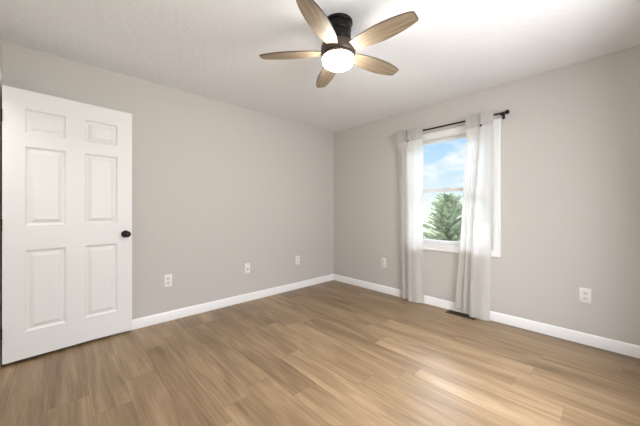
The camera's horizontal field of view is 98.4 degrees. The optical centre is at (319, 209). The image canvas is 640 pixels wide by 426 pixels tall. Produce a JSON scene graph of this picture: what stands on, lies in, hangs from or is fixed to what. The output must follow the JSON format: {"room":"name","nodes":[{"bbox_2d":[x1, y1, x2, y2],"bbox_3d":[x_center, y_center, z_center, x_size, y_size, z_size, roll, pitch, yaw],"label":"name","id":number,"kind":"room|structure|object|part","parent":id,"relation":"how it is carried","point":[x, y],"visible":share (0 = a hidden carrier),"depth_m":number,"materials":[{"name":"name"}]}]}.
{"room":"empty bedroom","nodes":[
{"label":"empty bedroom","id":0,"kind":"room"},
{"bbox_2d":[0,35,2,366],"bbox_3d":[-1.209,-0.006,0.707,0.140,2.560,3.690,0,0,-43],"label":"wall","id":1,"kind":"structure","parent":0,"point":[1,41],"depth_m":2.06,"materials":[{"name":"grey paint"}]},
{"bbox_2d":[3,41,333,319],"bbox_3d":[-1.144,-0.006,3.390,3.900,2.560,0.140,0,0,-43],"label":"wall","id":2,"kind":"structure","parent":0,"point":[218,187],"depth_m":3.16,"materials":[{"name":"grey paint"}]},
{"bbox_2d":[0,85,131,364],"bbox_3d":[-2.041,0.108,2.303,0.105,2.042,0.819,0,0,41],"label":"door","id":3,"kind":"structure","parent":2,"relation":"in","point":[66,221],"depth_m":2.26,"materials":[{"name":"white paint"}]},
{"bbox_3d":[-2.171,-0.679,2.190,0.014,0.183,0.230,0,0,41],"label":"panel","id":4,"kind":"part","parent":3,"relation":"part of","materials":[{"name":"white paint"}]},
{"bbox_3d":[-2.171,-0.182,2.190,0.014,0.603,0.230,0,0,41],"label":"panel","id":5,"kind":"part","parent":3,"relation":"part of","materials":[{"name":"white paint"}]},
{"bbox_3d":[-2.171,0.617,2.190,0.014,0.619,0.230,0,0,41],"label":"panel","id":6,"kind":"part","parent":3,"relation":"part of","materials":[{"name":"white paint"}]},
{"bbox_3d":[-1.942,-0.679,2.454,0.014,0.183,0.230,0,0,41],"label":"panel","id":7,"kind":"part","parent":3,"relation":"part of","materials":[{"name":"white paint"}]},
{"bbox_3d":[-1.942,-0.182,2.454,0.014,0.603,0.230,0,0,41],"label":"panel","id":8,"kind":"part","parent":3,"relation":"part of","materials":[{"name":"white paint"}]},
{"bbox_3d":[-1.942,0.617,2.454,0.014,0.619,0.230,0,0,41],"label":"panel","id":9,"kind":"part","parent":3,"relation":"part of","materials":[{"name":"white paint"}]},
{"bbox_3d":[-1.794,0.224,2.561,0.070,0.066,0.066,0,0,41],"label":"knob","id":10,"kind":"part","parent":3,"relation":"part of","materials":[{"name":"black metal"}]},
{"bbox_2d":[164,274,171,286],"bbox_3d":[-1.582,0.737,2.878,0.074,0.128,0.009,0,0,-43],"label":"wall outlet","id":11,"kind":"object","parent":2,"relation":"attached to","point":[167,278],"visible":1,"depth_m":2.88,"materials":[{"name":"white plastic"}]},
{"bbox_2d":[97,274,333,338],"bbox_3d":[-1.066,1.107,3.357,3.550,0.095,0.014,0,0,-43],"label":"baseboard","id":12,"kind":"structure","parent":2,"relation":"attached to","point":[141,322],"depth_m":3.23,"materials":[{"name":"white paint"}]},
{"bbox_2d":[245,263,249,272],"bbox_3d":[-0.915,0.737,3.495,0.070,0.122,0.018,0,0,-43],"label":"cable jack","id":13,"kind":"object","parent":2,"relation":"attached to","point":[247,265],"visible":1,"depth_m":3.50,"materials":[{"name":"white plastic"}]},
{"bbox_2d":[296,256,299,264],"bbox_3d":[-0.328,0.737,4.051,0.074,0.128,0.009,0,0,-43],"label":"wall outlet","id":14,"kind":"object","parent":2,"relation":"attached to","point":[297,257],"visible":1,"depth_m":4.05,"materials":[{"name":"white plastic"}]},
{"bbox_2d":[0,280,639,425],"bbox_3d":[0.117,1.214,2.042,3.900,0.120,3.830,0,0,-43],"label":"floor","id":15,"kind":"structure","parent":0,"point":[333,352],"depth_m":1.93,"materials":[{"name":"brown wood"}]},
{"bbox_2d":[446,310,475,319],"bbox_3d":[1.554,1.151,3.038,0.112,0.006,0.300,0,0,-43],"label":"floor vent","id":16,"kind":"object","parent":15,"relation":"in","point":[464,315],"visible":0.85,"depth_m":3.04,"materials":[{"name":"brown metal"}]},
{"bbox_2d":[0,0,639,131],"bbox_3d":[0.117,-1.361,2.042,3.900,0.150,3.830,0,0,-43],"label":"ceiling","id":17,"kind":"structure","parent":0,"point":[212,49],"depth_m":2.14,"materials":[{"name":"white paint"}]},
{"bbox_2d":[259,0,417,87],"bbox_3d":[0.156,-1.135,1.885,1.057,0.302,1.037,0,0,-43],"label":"ceiling fan","id":18,"kind":"object","parent":17,"relation":"hanging from","point":[337,52],"visible":1,"depth_m":1.80,"materials":[{"name":"brown wood"}]},
{"bbox_3d":[-0.191,-1.082,1.928,0.465,0.006,0.139,0,10,6],"label":"fan blade","id":19,"kind":"part","parent":18,"relation":"part of","materials":[{"name":"brown wood"}]},
{"bbox_3d":[-0.001,-1.082,1.607,0.139,0.006,0.465,11,4,24],"label":"fan blade","id":20,"kind":"part","parent":18,"relation":"part of","materials":[{"name":"brown wood"}]},
{"bbox_3d":[0.056,-1.082,2.208,0.139,0.006,0.465,-10,2,-12],"label":"fan blade","id":21,"kind":"part","parent":18,"relation":"part of","materials":[{"name":"brown wood"}]},
{"bbox_2d":[323,50,353,71],"bbox_3d":[0.125,-1.013,1.898,0.215,0.058,0.215,0,0,-43],"label":"diffuser","id":22,"kind":"object","parent":18,"relation":"attached to","point":[333,60],"depth_m":1.84,"materials":[{"name":"white glass"}]},
{"bbox_3d":[0.398,-1.082,2.060,0.465,0.006,0.139,0,-10,-30],"label":"fan blade","id":23,"kind":"part","parent":18,"relation":"part of","materials":[{"name":"brown wood"}]},
{"bbox_3d":[0.363,-1.082,1.688,0.465,0.006,0.139,0,-10,42],"label":"fan blade","id":24,"kind":"part","parent":18,"relation":"part of","materials":[{"name":"brown wood"}]},
{"bbox_2d":[334,45,639,345],"bbox_3d":[1.537,-0.006,3.275,0.140,2.560,3.690,0,0,-43],"label":"wall","id":25,"kind":"structure","parent":0,"point":[570,134],"depth_m":2.56,"materials":[{"name":"grey paint"}]},
{"bbox_2d":[381,258,385,267],"bbox_3d":[0.888,0.737,3.861,0.009,0.128,0.074,0,0,-43],"label":"wall outlet","id":26,"kind":"object","parent":25,"relation":"attached to","point":[383,260],"visible":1,"depth_m":3.86,"materials":[{"name":"white plastic"}]},
{"bbox_2d":[423,118,500,257],"bbox_3d":[1.537,-0.225,3.284,0.188,1.426,1.100,0,0,-43],"label":"window","id":27,"kind":"structure","parent":25,"relation":"in","point":[453,133],"depth_m":2.93,"materials":[{"name":"white paint"}]},
{"bbox_3d":[1.548,-0.541,3.295,0.026,0.643,0.950,0,0,-43],"label":"sash","id":28,"kind":"part","parent":27,"relation":"part of","materials":[{"name":"glass"}]},
{"bbox_3d":[1.525,0.076,3.273,0.028,0.669,0.950,0,0,-43],"label":"sash","id":29,"kind":"part","parent":27,"relation":"part of","materials":[{"name":"white plastic"}]},
{"bbox_3d":[1.542,0.419,3.289,0.174,0.014,0.975,0,0,-43],"label":"sill","id":30,"kind":"part","parent":27,"relation":"part of","materials":[{"name":"white paint"}]},
{"bbox_2d":[423,110,508,130],"bbox_3d":[1.463,-0.959,3.174,0.108,0.065,1.221,0,0,-43],"label":"curtain rod","id":31,"kind":"object","parent":25,"relation":"attached to","point":[503,113],"visible":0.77,"depth_m":3.03,"materials":[{"name":"black metal"}]},
{"bbox_2d":[397,127,423,302],"bbox_3d":[1.131,0.071,3.463,0.087,2.138,0.362,0,0,-37],"label":"curtain","id":32,"kind":"object","parent":31,"relation":"hanging from","point":[409,142],"visible":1,"depth_m":3.43,"materials":[{"name":"fabric"}]},
{"bbox_2d":[455,111,494,320],"bbox_3d":[1.624,0.068,2.943,0.082,2.132,0.411,0,0,-39],"label":"curtain","id":33,"kind":"object","parent":31,"relation":"hanging from","point":[472,291],"visible":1,"depth_m":2.89,"materials":[{"name":"fabric"}]},
{"bbox_2d":[334,274,639,358],"bbox_3d":[1.438,1.107,3.269,0.014,0.095,3.536,0,0,-43],"label":"baseboard","id":34,"kind":"structure","parent":25,"relation":"attached to","point":[628,349],"depth_m":2.61,"materials":[{"name":"white paint"}]},
{"bbox_2d":[579,287,590,303],"bbox_3d":[2.280,0.737,2.372,0.009,0.128,0.074,0,0,-43],"label":"wall outlet","id":35,"kind":"object","parent":25,"relation":"attached to","point":[584,293],"visible":1,"depth_m":2.37,"materials":[{"name":"white plastic"}]},
{"label":"outside","id":36,"kind":"structure","parent":0,"visible":0},
{"bbox_3d":[26.482,4.204,42.821,89.400,0.300,100.000,0,0,-43],"label":"ground","id":37,"kind":"structure","parent":36,"visible":0},
{"bbox_2d":[423,207,434,238],"bbox_3d":[7.078,1.305,20.613,3.260,5.498,4.161,0,0,34],"label":"leafy tree","id":38,"kind":"object","parent":37,"relation":"on","point":[424,208],"visible":0.06,"depth_m":20.51,"materials":[{"name":"plant"}]},
{"bbox_2d":[423,192,462,241],"bbox_3d":[4.695,1.694,10.068,3.551,4.720,3.451,0,0,-43],"label":"spruce tree","id":39,"kind":"object","parent":37,"relation":"on","point":[449,229],"visible":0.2,"depth_m":9.85,"materials":[{"name":"green plant"}]}
]}

